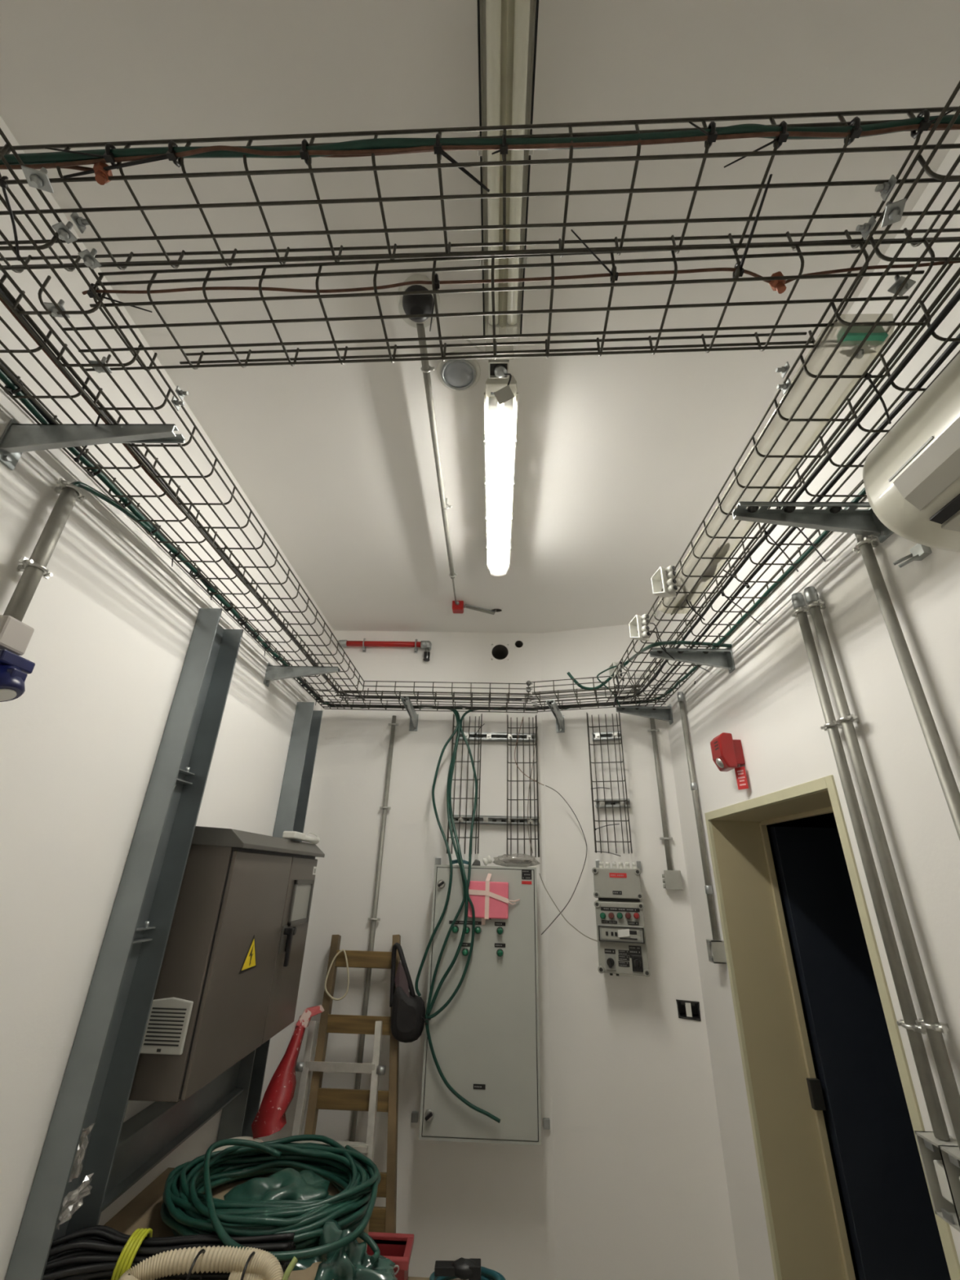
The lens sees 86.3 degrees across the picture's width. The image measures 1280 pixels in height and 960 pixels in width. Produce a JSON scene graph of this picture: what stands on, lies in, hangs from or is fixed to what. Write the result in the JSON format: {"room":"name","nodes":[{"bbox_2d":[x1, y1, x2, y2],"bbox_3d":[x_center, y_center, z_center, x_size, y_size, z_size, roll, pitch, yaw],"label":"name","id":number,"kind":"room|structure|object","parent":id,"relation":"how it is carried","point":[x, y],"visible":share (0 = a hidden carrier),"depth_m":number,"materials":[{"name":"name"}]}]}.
{"room":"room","nodes":[
{"label":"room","id":0,"kind":"room"},
{"bbox_2d":[0,115,333,1279],"bbox_3d":[-1.110,0.628,0.927,0.169,3.240,4.047,1,-25,2],"label":"wall","id":1,"kind":"structure","parent":0,"point":[113,622],"depth_m":1.31,"materials":[{"name":"paint"}]},
{"bbox_2d":[0,614,35,702],"bbox_3d":[-0.958,0.039,1.030,0.112,0.171,0.076,1,-25,2],"label":"socket","id":2,"kind":"object","parent":1,"relation":"attached to","point":[15,636],"visible":1,"depth_m":1.02,"materials":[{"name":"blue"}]},
{"bbox_2d":[3,477,86,622],"bbox_3d":[-0.984,-0.199,1.141,0.070,0.359,0.070,1,-25,2],"label":"conduit","id":3,"kind":"object","parent":1,"relation":"attached to","point":[33,568],"visible":0.98,"depth_m":1.13,"materials":[{"name":"metal"}]},
{"bbox_2d":[0,417,185,470],"bbox_3d":[-0.826,-0.417,1.092,0.360,0.102,0.048,1,-25,2],"label":"bracket","id":4,"kind":"object","parent":1,"relation":"attached to","point":[17,438],"visible":1,"depth_m":1.08,"materials":[{"name":"metal"}]},
{"bbox_2d":[0,128,368,701],"bbox_3d":[-0.688,-0.415,1.290,0.230,0.120,3.370,1,-25,2],"label":"cable tray","id":5,"kind":"object","parent":4,"relation":"on","point":[39,180],"visible":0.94,"depth_m":1.00,"materials":[{"name":"metal"}]},
{"bbox_2d":[0,288,521,700],"bbox_3d":[-0.309,-0.359,1.334,0.997,0.012,3.231,1,-25,2],"label":"power cable","id":6,"kind":"object","parent":5,"relation":"on","point":[5,295],"visible":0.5,"depth_m":1.33,"materials":[{"name":"black rubber"}]},
{"bbox_2d":[334,680,533,703],"bbox_3d":[-0.243,0.275,2.739,1.036,0.076,0.178,1,-25,2],"label":"cable tray","id":7,"kind":"object","parent":5,"relation":"attached to","point":[528,690],"visible":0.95,"depth_m":2.70,"materials":[{"name":"metal"}]},
{"bbox_2d":[0,106,959,273],"bbox_3d":[-0.020,-0.701,0.820,1.960,0.066,0.158,0,-25,3],"label":"cable tray","id":8,"kind":"object","parent":5,"relation":"on","point":[916,242],"visible":0.96,"depth_m":0.80,"materials":[{"name":"metal"}]},
{"bbox_2d":[93,161,112,185],"bbox_3d":[-0.573,-0.706,0.776,0.025,0.036,0.023,1,-25,2],"label":"connector","id":9,"kind":"object","parent":8,"relation":"attached to","point":[102,175],"visible":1,"depth_m":0.77,"materials":[{"name":"orange metal"}]},
{"bbox_2d":[0,108,959,192],"bbox_3d":[-0.035,-0.715,0.758,1.476,0.039,0.074,0,-25,3],"label":"cable","id":10,"kind":"object","parent":8,"relation":"attached to","point":[110,152],"visible":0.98,"depth_m":0.74,"materials":[{"name":"green rubber"}]},
{"bbox_2d":[0,123,959,169],"bbox_3d":[-0.035,-0.718,0.742,1.477,0.006,0.020,0,-25,3],"label":"wire","id":11,"kind":"object","parent":8,"relation":"attached to","point":[955,126],"visible":0.98,"depth_m":0.74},
{"bbox_2d":[254,128,951,157],"bbox_3d":[-0.038,-0.728,0.754,1.502,0.005,0.020,0,-25,3],"label":"wire","id":12,"kind":"object","parent":8,"relation":"in","point":[362,155],"visible":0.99,"depth_m":0.76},
{"bbox_2d":[37,237,934,371],"bbox_3d":[-0.031,-0.589,0.929,1.511,0.066,0.161,0,-25,3],"label":"cable tray","id":13,"kind":"object","parent":5,"relation":"on","point":[392,358],"visible":0.94,"depth_m":0.90,"materials":[{"name":"metal"}]},
{"bbox_2d":[81,173,959,331],"bbox_3d":[0.046,-0.612,0.840,1.492,0.036,0.168,-2,-25,8],"label":"wire","id":14,"kind":"object","parent":13,"relation":"on","point":[742,271],"visible":0.94,"depth_m":0.86,"materials":[{"name":"brown rubber"}]},
{"bbox_2d":[768,271,786,293],"bbox_3d":[0.494,-0.591,0.849,0.025,0.036,0.023,1,-25,2],"label":"connector","id":15,"kind":"object","parent":14,"relation":"attached to","point":[779,286],"visible":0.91,"depth_m":0.84,"materials":[{"name":"orange metal"}]},
{"bbox_2d":[263,662,340,686],"bbox_3d":[-0.810,0.161,2.341,0.326,0.102,0.048,1,-25,2],"label":"bracket","id":16,"kind":"object","parent":1,"relation":"attached to","point":[273,672],"visible":1,"depth_m":2.33,"materials":[{"name":"metal"}]},
{"bbox_2d":[258,630,556,1279],"bbox_3d":[-0.320,1.454,2.661,1.320,3.240,0.169,1,-25,2],"label":"wall","id":17,"kind":"structure","parent":0,"point":[491,1203],"depth_m":2.67,"materials":[{"name":"paint"}]},
{"bbox_2d":[344,715,399,1142],"bbox_3d":[-0.539,1.667,2.464,0.061,2.676,0.061,1,-25,2],"label":"conduit","id":18,"kind":"object","parent":17,"relation":"attached to","point":[357,1081],"visible":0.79,"depth_m":2.58,"materials":[{"name":"metal"}]},
{"bbox_2d":[337,638,431,662],"bbox_3d":[-0.598,0.060,3.190,0.592,0.142,0.056,1,-25,2],"label":"pipe","id":19,"kind":"object","parent":17,"relation":"attached to","point":[426,645],"visible":0.98,"depth_m":3.19,"materials":[{"name":"red metal"}]},
{"bbox_2d":[400,696,418,731],"bbox_3d":[-0.394,0.409,2.851,0.048,0.102,0.368,1,-25,2],"label":"bracket","id":20,"kind":"object","parent":17,"relation":"attached to","point":[413,726],"visible":1,"depth_m":2.89,"materials":[{"name":"metal"}]},
{"bbox_2d":[411,857,550,1145],"bbox_3d":[0.013,1.592,2.366,0.607,1.072,0.236,1,-25,2],"label":"enclosure","id":21,"kind":"object","parent":17,"relation":"attached to","point":[486,1041],"visible":0.97,"depth_m":2.23,"materials":[{"name":"grey metal"}]},
{"bbox_2d":[467,873,519,924],"bbox_3d":[0.067,1.226,2.423,0.244,0.222,0.029,1,-25,2],"label":"package","id":22,"kind":"object","parent":21,"relation":"attached to","point":[490,900],"visible":0.95,"depth_m":2.41,"materials":[{"name":"pink paper"}]},
{"bbox_2d":[450,814,539,826],"bbox_3d":[0.078,0.968,2.752,0.477,0.041,0.056,1,-25,2],"label":"support strut","id":23,"kind":"object","parent":17,"relation":"attached to","point":[483,820],"visible":0.83,"depth_m":2.75,"materials":[{"name":"metal"}]},
{"bbox_2d":[458,732,535,742],"bbox_3d":[0.097,0.556,2.942,0.459,0.041,0.056,1,-25,2],"label":"support strut","id":24,"kind":"object","parent":17,"relation":"attached to","point":[486,736],"visible":0.79,"depth_m":2.94,"materials":[{"name":"metal"}]},
{"bbox_2d":[506,714,539,857],"bbox_3d":[0.230,0.777,2.788,0.168,0.752,0.060,1,-25,2],"label":"tray","id":25,"kind":"object","parent":24,"relation":"attached to","point":[510,727],"visible":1,"depth_m":2.78,"materials":[{"name":"metal"}]},
{"bbox_2d":[0,0,959,633],"bbox_3d":[0.011,-0.848,1.660,2.321,0.113,4.188,1,-25,2],"label":"ceiling","id":26,"kind":"structure","parent":0,"point":[620,460],"depth_m":1.25,"materials":[{"name":"paint"}]},
{"bbox_2d":[397,274,439,328],"bbox_3d":[-0.167,-0.880,1.359,0.115,0.090,0.126,1,-25,2],"label":"detector","id":27,"kind":"object","parent":26,"relation":"attached to","point":[422,304],"visible":0.6,"depth_m":1.32,"materials":[{"name":"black plastic"}]},
{"bbox_2d":[416,323,457,604],"bbox_3d":[-0.140,-0.537,2.141,0.052,0.055,1.622,1,-25,2],"label":"conduit","id":28,"kind":"object","parent":26,"relation":"attached to","point":[425,368],"visible":0.98,"depth_m":1.78,"materials":[{"name":"metal"}]},
{"bbox_2d":[436,351,480,391],"bbox_3d":[-0.066,-0.816,1.571,0.135,0.024,0.135,1,-25,2],"label":"ceiling fitting","id":29,"kind":"object","parent":26,"relation":"attached to","point":[456,375],"visible":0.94,"depth_m":1.57,"materials":[{"name":"white plastic"}]},
{"bbox_2d":[461,334,514,404],"bbox_3d":[0.035,-0.792,1.462,0.096,0.152,0.166,-19,-32,37],"label":"junction box","id":30,"kind":"object","parent":26,"relation":"attached to","point":[498,368],"visible":0.89,"depth_m":1.49,"materials":[{"name":"white plastic"}]},
{"bbox_2d":[483,375,518,572],"bbox_3d":[0.076,-0.558,2.005,0.113,0.120,1.028,1,-25,2],"label":"lamp","id":31,"kind":"object","parent":26,"relation":"attached to","point":[500,437],"visible":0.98,"depth_m":1.82,"materials":[{"name":"plastic"}]},
{"bbox_2d":[477,0,538,341],"bbox_3d":[0.049,-1.051,0.941,0.113,0.120,1.048,1,-25,2],"label":"lamp","id":32,"kind":"object","parent":26,"relation":"attached to","point":[507,29],"visible":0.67,"depth_m":0.98,"materials":[{"name":"metal"}]},
{"bbox_2d":[539,622,739,1279],"bbox_3d":[0.744,1.423,2.529,0.856,3.240,0.169,-6,-26,16],"label":"wall","id":33,"kind":"structure","parent":0,"point":[641,1192],"depth_m":2.30,"materials":[{"name":"paint"}]},
{"bbox_2d":[546,699,564,733],"bbox_3d":[0.415,0.416,2.815,0.048,0.102,0.345,-6,-26,16],"label":"bracket","id":34,"kind":"object","parent":33,"relation":"attached to","point":[560,727],"visible":1,"depth_m":2.85,"materials":[{"name":"metal"}]},
{"bbox_2d":[595,798,630,808],"bbox_3d":[0.694,0.856,2.683,0.175,0.041,0.056,-6,-26,16],"label":"support strut","id":35,"kind":"object","parent":33,"relation":"attached to","point":[601,804],"visible":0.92,"depth_m":2.68,"materials":[{"name":"metal"}]},
{"bbox_2d":[586,712,632,856],"bbox_3d":[0.672,0.738,2.689,0.181,0.738,0.072,-6,-26,16],"label":"tray","id":36,"kind":"object","parent":35,"relation":"attached to","point":[617,725],"visible":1,"depth_m":2.69,"materials":[{"name":"metal"}]},
{"bbox_2d":[591,860,650,977],"bbox_3d":[0.662,1.302,2.413,0.228,0.487,0.178,-6,-26,16],"label":"electrical control panel","id":37,"kind":"object","parent":33,"relation":"attached to","point":[622,948],"visible":1,"depth_m":2.35,"materials":[{"name":"grey plastic"}]},
{"bbox_2d":[647,718,672,870],"bbox_3d":[0.935,0.767,2.668,0.061,0.794,0.064,1,-25,2],"label":"conduit","id":38,"kind":"object","parent":33,"relation":"attached to","point":[666,839],"visible":0.95,"depth_m":2.63,"materials":[{"name":"metal"}]},
{"bbox_2d":[662,870,683,889],"bbox_3d":[0.925,1.156,2.467,0.086,0.085,0.051,-6,-26,16],"label":"junction box","id":39,"kind":"object","parent":33,"relation":"attached to","point":[673,878],"visible":1,"depth_m":2.44,"materials":[{"name":"grey plastic"}]},
{"bbox_2d":[675,999,701,1021],"bbox_3d":[0.934,1.654,2.297,0.098,0.073,0.075,-6,-26,16],"label":"box","id":40,"kind":"object","parent":33,"relation":"attached to","point":[688,1010],"visible":0.91,"depth_m":2.28,"materials":[{"name":"black plastic"}]},
{"bbox_2d":[653,134,959,1279],"bbox_3d":[1.077,0.688,0.920,0.240,3.240,4.188,1,-25,2],"label":"wall","id":41,"kind":"structure","parent":0,"point":[770,703],"depth_m":1.39,"materials":[{"name":"paint"}]},
{"bbox_2d":[616,703,673,724],"bbox_3d":[0.879,0.396,2.741,0.283,0.102,0.048,1,-25,2],"label":"bracket","id":42,"kind":"object","parent":41,"relation":"attached to","point":[660,713],"visible":1,"depth_m":2.75,"materials":[{"name":"metal"}]},
{"bbox_2d":[649,647,735,673],"bbox_3d":[0.846,0.076,2.052,0.312,0.102,0.048,1,-25,2],"label":"bracket","id":43,"kind":"object","parent":41,"relation":"attached to","point":[718,658],"visible":0.99,"depth_m":2.07,"materials":[{"name":"metal"}]},
{"bbox_2d":[676,691,719,940],"bbox_3d":[0.982,0.747,2.324,0.031,1.071,0.031,1,-25,2],"label":"conduit","id":44,"kind":"object","parent":41,"relation":"attached to","point":[708,891],"visible":0.98,"depth_m":2.29,"materials":[{"name":"metal"}]},
{"bbox_2d":[671,542,729,615],"bbox_3d":[0.696,-0.198,1.635,0.056,0.042,0.433,1,-25,2],"label":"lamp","id":45,"kind":"object","parent":41,"relation":"in","point":[711,571],"depth_m":1.57,"materials":[{"name":"plastic"}]},
{"bbox_2d":[706,938,727,964],"bbox_3d":[0.962,1.266,2.084,0.051,0.079,0.056,1,-25,2],"label":"outlet box","id":46,"kind":"object","parent":41,"relation":"attached to","point":[716,948],"visible":0.98,"depth_m":2.06,"materials":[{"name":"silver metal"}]},
{"bbox_2d":[710,732,745,771],"bbox_3d":[0.949,0.431,1.967,0.092,0.132,0.090,1,-25,2],"label":"fire alarm sounder","id":47,"kind":"object","parent":41,"relation":"attached to","point":[727,753],"visible":1,"depth_m":1.94,"materials":[{"name":"red plastic"}]},
{"bbox_2d":[734,764,748,789],"bbox_3d":[0.971,0.504,1.902,0.009,0.096,0.041,14,-28,-25],"label":"tag","id":48,"kind":"object","parent":47,"relation":"hanging from","point":[740,774],"visible":0.99,"depth_m":1.90,"materials":[{"name":"red plastic"}]},
{"bbox_2d":[604,80,959,704],"bbox_3d":[0.802,-0.393,1.224,0.413,0.095,3.343,0,-25,3],"label":"cable tray","id":49,"kind":"object","parent":41,"relation":"attached to","point":[892,213],"visible":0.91,"depth_m":0.95,"materials":[{"name":"metal"}]},
{"bbox_2d":[525,673,641,702],"bbox_3d":[0.530,0.253,2.629,0.564,0.066,0.164,-6,-26,16],"label":"cable tray","id":50,"kind":"object","parent":49,"relation":"attached to","point":[593,677],"visible":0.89,"depth_m":2.61,"materials":[{"name":"metal"}]},
{"bbox_2d":[567,640,731,689],"bbox_3d":[0.739,0.066,2.402,0.407,0.299,0.829,8,-26,-14],"label":"cable","id":51,"kind":"object","parent":49,"relation":"on","point":[664,642],"visible":0.83,"depth_m":2.04,"materials":[{"name":"green rubber"}]},
{"bbox_2d":[628,613,674,659],"bbox_3d":[0.686,-0.009,2.016,0.200,0.144,0.077,16,-28,-28],"label":"junction box","id":52,"kind":"object","parent":49,"relation":"attached to","point":[637,620],"visible":0.87,"depth_m":1.98,"materials":[{"name":"white plastic"}]},
{"bbox_2d":[651,565,705,620],"bbox_3d":[0.671,-0.152,1.708,0.200,0.144,0.077,16,-28,-28],"label":"junction box","id":53,"kind":"object","parent":49,"relation":"attached to","point":[666,575],"visible":0.96,"depth_m":1.68,"materials":[{"name":"white plastic"}]},
{"bbox_2d":[618,288,959,697],"bbox_3d":[0.740,-0.358,1.269,0.124,0.014,3.164,1,-25,2],"label":"power cable","id":54,"kind":"object","parent":49,"relation":"on","point":[955,299],"visible":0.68,"depth_m":1.08,"materials":[{"name":"black rubber"}]},
{"bbox_2d":[836,325,888,344],"bbox_3d":[0.659,-0.544,0.891,0.087,0.042,0.033,1,-25,2],"label":"exit sign","id":55,"kind":"object","parent":49,"relation":"in","point":[858,334],"depth_m":0.89,"materials":[{"name":"plastic"}]},
{"bbox_2d":[634,272,959,706],"bbox_3d":[0.861,-0.373,1.239,0.319,0.075,3.388,0,-25,4],"label":"cable tray","id":56,"kind":"object","parent":41,"relation":"attached to","point":[934,335],"visible":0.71,"depth_m":1.42,"materials":[{"name":"metal"}]},
{"bbox_2d":[532,678,666,711],"bbox_3d":[0.595,0.265,2.636,0.691,0.077,0.455,-6,-26,16],"label":"cable tray","id":57,"kind":"object","parent":56,"relation":"attached to","point":[623,679],"visible":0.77,"depth_m":2.74,"materials":[{"name":"metal"}]},
{"bbox_2d":[493,487,866,710],"bbox_3d":[0.845,-0.253,1.492,0.920,0.022,3.559,8,-26,-14],"label":"power cable","id":58,"kind":"object","parent":56,"relation":"on","point":[824,533],"visible":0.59,"depth_m":1.69,"materials":[{"name":"green rubber"}]},
{"bbox_2d":[643,333,959,702],"bbox_3d":[0.843,-0.341,1.287,0.019,0.013,3.215,1,-25,2],"label":"power cable","id":59,"kind":"object","parent":56,"relation":"on","point":[953,344],"visible":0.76,"depth_m":1.14,"materials":[{"name":"black rubber"}]},
{"bbox_2d":[732,501,893,542],"bbox_3d":[0.808,-0.295,1.254,0.346,0.102,0.048,1,-25,2],"label":"bracket","id":60,"kind":"object","parent":41,"relation":"attached to","point":[851,520],"visible":0.85,"depth_m":1.27,"materials":[{"name":"metal"}]},
{"bbox_2d":[704,774,959,1279],"bbox_3d":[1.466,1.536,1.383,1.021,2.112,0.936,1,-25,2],"label":"door frame","id":61,"kind":"structure","parent":41,"relation":"in","point":[864,1087],"depth_m":1.83,"materials":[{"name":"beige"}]},
{"bbox_2d":[791,592,950,1141],"bbox_3d":[0.957,0.431,1.291,0.062,1.254,0.062,1,-25,2],"label":"conduit","id":62,"kind":"object","parent":41,"relation":"attached to","point":[914,1032],"visible":0.85,"depth_m":1.21,"materials":[{"name":"metal"}]},
{"bbox_2d":[804,586,959,1150],"bbox_3d":[0.955,0.412,1.231,0.062,1.238,0.062,1,-25,2],"label":"conduit","id":63,"kind":"object","parent":41,"relation":"attached to","point":[935,1028],"visible":0.98,"depth_m":1.16,"materials":[{"name":"metal"}]},
{"bbox_2d":[851,533,959,840],"bbox_3d":[0.932,0.920,0.733,0.062,2.655,0.062,1,-25,2],"label":"conduit","id":64,"kind":"object","parent":41,"relation":"attached to","point":[865,544],"visible":0.93,"depth_m":1.11,"materials":[{"name":"metal"}]},
{"bbox_2d":[862,352,959,552],"bbox_3d":[0.858,-0.517,0.509,0.199,0.269,1.149,1,-25,2],"label":"air conditioner","id":65,"kind":"object","parent":41,"relation":"attached to","point":[911,478],"visible":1,"depth_m":0.92,"materials":[{"name":"beige plastic"}]},
{"bbox_2d":[892,543,932,568],"bbox_3d":[0.958,-0.183,1.135,0.032,0.041,0.070,17,-29,-30],"label":"wall anchor","id":66,"kind":"object","parent":41,"relation":"attached to","point":[919,552],"visible":0.96,"depth_m":1.13,"materials":[{"name":"metal"}]},
{"bbox_2d":[914,1130,959,1231],"bbox_3d":[0.925,1.057,1.002,0.059,0.124,0.066,1,-25,2],"label":"outlet box","id":67,"kind":"object","parent":41,"relation":"attached to","point":[928,1144],"visible":0.78,"depth_m":1.02,"materials":[{"name":"silver metal"}]},
{"bbox_2d":[938,1145,959,1226],"bbox_3d":[0.924,1.031,0.945,0.059,0.124,0.066,1,-25,2],"label":"outlet box","id":68,"kind":"object","parent":41,"relation":"attached to","point":[950,1156],"visible":1,"depth_m":0.98,"materials":[{"name":"silver metal"}]},
{"bbox_3d":[0.714,2.294,0.419,3.894,0.113,4.611,1,-25,2],"label":"floor","id":69,"kind":"structure","parent":0,"visible":0},
{"bbox_2d":[4,608,243,1279],"bbox_3d":[-0.979,1.132,1.319,0.079,2.662,0.175,1,-25,2],"label":"steel i-beam","id":70,"kind":"structure","parent":69,"relation":"on","point":[68,1192],"depth_m":1.42,"materials":[{"name":"grey metal"}]},
{"bbox_2d":[101,1060,244,1212],"bbox_3d":[-0.977,1.548,1.676,0.072,0.127,0.816,1,-25,2],"label":"horizontal beam","id":71,"kind":"structure","parent":70,"relation":"attached to","point":[151,1135],"depth_m":1.55,"materials":[{"name":"grey metal"}]},
{"bbox_2d":[0,176,348,709],"bbox_3d":[-0.798,-0.367,1.357,0.318,0.075,3.525,1,-25,2],"label":"cable tray","id":72,"kind":"object","parent":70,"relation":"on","point":[3,184],"visible":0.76,"depth_m":1.31,"materials":[{"name":"metal"}]},
{"bbox_2d":[71,480,155,535],"bbox_3d":[-0.948,-0.331,1.337,0.022,0.077,0.263,-2,-25,7],"label":"cable","id":73,"kind":"object","parent":72,"relation":"on","point":[79,484],"visible":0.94,"depth_m":1.31,"materials":[{"name":"green rubber"}]},
{"bbox_2d":[0,297,331,684],"bbox_3d":[-0.807,-0.410,1.260,0.018,0.017,3.032,1,-25,2],"label":"wire","id":74,"kind":"object","parent":72,"relation":"on","point":[2,300],"visible":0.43,"depth_m":1.10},
{"bbox_2d":[0,368,462,708],"bbox_3d":[-0.547,-0.314,1.415,0.817,0.061,3.406,1,-25,2],"label":"power cable","id":75,"kind":"object","parent":72,"relation":"on","point":[10,386],"visible":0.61,"depth_m":1.37,"materials":[{"name":"green rubber"}]},
{"bbox_2d":[0,360,528,710],"bbox_3d":[-0.336,-0.106,1.889,1.196,0.025,2.336,1,-25,2],"label":"power cable","id":76,"kind":"object","parent":72,"relation":"on","point":[35,405],"visible":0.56,"depth_m":1.76,"materials":[{"name":"black rubber"}]},
{"bbox_2d":[318,690,539,713],"bbox_3d":[-0.285,0.353,2.898,1.227,0.066,0.161,1,-25,2],"label":"cable tray","id":77,"kind":"object","parent":72,"relation":"attached to","point":[353,702],"visible":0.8,"depth_m":2.87,"materials":[{"name":"metal"}]},
{"bbox_2d":[414,707,457,996],"bbox_3d":[-0.198,0.977,2.596,0.145,1.369,0.137,1,-25,2],"label":"cable","id":78,"kind":"object","parent":77,"relation":"hanging from","point":[417,991],"visible":0.97,"depth_m":2.48,"materials":[{"name":"green rubber"}]},
{"bbox_2d":[425,709,465,1018],"bbox_3d":[-0.154,1.012,2.578,0.192,1.447,0.138,1,-25,2],"label":"cable","id":79,"kind":"object","parent":77,"relation":"hanging from","point":[454,750],"visible":0.95,"depth_m":2.41,"materials":[{"name":"green rubber"}]},
{"bbox_2d":[426,707,467,1015],"bbox_3d":[-0.141,1.004,2.574,0.189,1.437,0.155,1,-25,2],"label":"cable","id":80,"kind":"object","parent":77,"relation":"hanging from","point":[462,938],"visible":0.96,"depth_m":2.44,"materials":[{"name":"green rubber"}]},
{"bbox_2d":[427,708,488,1018],"bbox_3d":[-0.076,1.011,2.568,0.265,1.452,0.151,1,-25,2],"label":"cable","id":81,"kind":"object","parent":77,"relation":"hanging from","point":[460,984],"visible":0.94,"depth_m":2.43,"materials":[{"name":"green rubber"}]},
{"bbox_2d":[421,1014,500,1123],"bbox_3d":[-0.086,1.791,2.149,0.349,0.352,0.039,1,-25,2],"label":"cable","id":82,"kind":"object","parent":81,"relation":"hanging from","point":[458,1095],"visible":1,"depth_m":2.12,"materials":[{"name":"green rubber"}]},
{"bbox_2d":[446,713,484,853],"bbox_3d":[-0.071,0.766,2.795,0.182,0.743,0.071,1,-25,2],"label":"tray","id":83,"kind":"object","parent":77,"relation":"attached to","point":[453,726],"visible":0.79,"depth_m":2.81,"materials":[{"name":"metal"}]},
{"bbox_2d":[128,826,324,1102],"bbox_3d":[-0.863,1.128,1.913,0.247,0.743,0.905,1,-25,2],"label":"electrical cabinet","id":84,"kind":"object","parent":70,"relation":"attached to","point":[228,984],"visible":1,"depth_m":1.62,"materials":[{"name":"grey metal"}]},
{"bbox_2d":[140,997,193,1054],"bbox_3d":[-0.882,1.084,1.441,0.121,0.130,0.012,1,-25,2],"label":"vent","id":85,"kind":"object","parent":84,"relation":"attached to","point":[169,1030],"depth_m":1.44,"materials":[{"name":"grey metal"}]},
{"bbox_2d":[282,831,319,844],"bbox_3d":[-0.791,0.881,2.299,0.056,0.050,0.361,1,-25,2],"label":"wall fitting","id":86,"kind":"object","parent":84,"relation":"on","point":[292,835],"visible":0.99,"depth_m":2.20,"materials":[{"name":"white plastic"}]},
{"bbox_2d":[102,1167,369,1279],"bbox_3d":[-0.691,2.026,1.197,0.670,0.953,0.543,1,-25,2],"label":"workbench","id":87,"kind":"object","parent":69,"relation":"on","point":[143,1211],"visible":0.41,"depth_m":1.43,"materials":[{"name":"brown wood"}]},
{"bbox_2d":[42,1225,296,1279],"bbox_3d":[-0.754,1.518,1.183,0.611,0.211,0.231,11,-26,-19],"label":"cable bundle","id":88,"kind":"object","parent":87,"relation":"on","point":[110,1252],"visible":0.68,"depth_m":1.20,"materials":[{"name":"black rubber"}]},
{"bbox_2d":[118,1245,283,1279],"bbox_3d":[-0.626,1.444,1.159,0.383,0.084,0.122,1,-25,2],"label":"conduit","id":89,"kind":"object","parent":87,"relation":"on","point":[255,1264],"visible":1,"depth_m":1.18,"materials":[{"name":"beige plastic"}]},
{"bbox_2d":[160,1134,381,1264],"bbox_3d":[-0.542,1.544,1.451,0.677,0.140,0.509,-12,-28,27],"label":"cable coil","id":90,"kind":"object","parent":87,"relation":"on","point":[185,1209],"visible":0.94,"depth_m":1.37,"materials":[{"name":"green rubber"}]},
{"bbox_2d":[223,1168,332,1201],"bbox_3d":[-0.574,1.593,1.447,0.285,0.123,0.250,-9,-27,22],"label":"plastic bag","id":91,"kind":"object","parent":87,"relation":"on","point":[287,1184],"visible":0.44,"depth_m":1.45,"materials":[{"name":"teal plastic"}]},
{"bbox_2d":[289,1219,397,1279],"bbox_3d":[-0.349,1.582,1.247,0.237,0.217,0.232,21,-31,-36],"label":"plastic bag","id":92,"kind":"object","parent":87,"relation":"on","point":[351,1261],"visible":0.79,"depth_m":1.26,"materials":[{"name":"teal plastic"}]},
{"bbox_2d":[216,702,323,1141],"bbox_3d":[-0.950,1.557,2.210,0.090,2.641,0.155,1,-25,2],"label":"steel i-beam","id":93,"kind":"structure","parent":69,"relation":"on","point":[237,1117],"depth_m":2.48,"materials":[{"name":"grey metal"}]},
{"bbox_2d":[290,1021,386,1231],"bbox_3d":[-0.585,2.193,1.885,0.426,1.244,0.369,1,-25,2],"label":"metal frame","id":94,"kind":"object","parent":69,"relation":"on","point":[308,1065],"visible":0.63,"depth_m":2.16,"materials":[{"name":"metal"}]},
{"bbox_2d":[303,934,400,1233],"bbox_3d":[-0.496,2.084,2.032,0.498,1.572,0.388,1,-25,2],"label":"wooden ladder","id":95,"kind":"object","parent":69,"relation":"on","point":[382,1220],"visible":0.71,"depth_m":2.16,"materials":[{"name":"brown wood"}]},
{"bbox_2d":[389,942,425,1042],"bbox_3d":[-0.331,1.589,2.318,0.182,0.371,0.111,1,-25,2],"label":"bag","id":96,"kind":"object","parent":95,"relation":"hanging from","point":[407,1024],"visible":1,"depth_m":2.26,"materials":[{"name":"fabric"}]},
{"bbox_2d":[407,1266,505,1279],"bbox_3d":[-0.421,2.315,1.491,1.100,0.689,0.177,1,-25,2],"label":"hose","id":97,"kind":"object","parent":69,"relation":"on","point":[409,1277],"depth_m":1.65,"materials":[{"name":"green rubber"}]},
{"bbox_2d":[212,1136,263,1151],"bbox_3d":[-0.843,1.898,1.689,0.185,0.327,0.198,1,-25,2],"label":"bucket","id":98,"kind":"object","parent":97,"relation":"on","point":[249,1138],"visible":0.08,"depth_m":1.83,"materials":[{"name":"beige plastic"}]},
{"bbox_2d":[251,1004,324,1138],"bbox_3d":[-0.757,1.688,2.032,0.120,0.348,0.305,-2,-25,8],"label":"traffic cone","id":99,"kind":"object","parent":98,"relation":"on","point":[270,1118],"visible":1,"depth_m":1.94,"materials":[{"name":"red plastic"}]},
{"bbox_2d":[366,1231,413,1279],"bbox_3d":[-0.412,2.014,1.643,0.375,0.100,0.157,1,-25,2],"label":"crate","id":100,"kind":"object","parent":97,"relation":"on","point":[397,1247],"visible":0.34,"depth_m":1.70,"materials":[{"name":"red plastic"}]},
{"bbox_2d":[434,1257,480,1279],"bbox_3d":[-0.068,1.947,1.587,0.143,0.044,0.053,1,-25,2],"label":"connector","id":101,"kind":"object","parent":97,"relation":"on","point":[464,1268],"visible":1,"depth_m":1.57,"materials":[{"name":"black plastic"}]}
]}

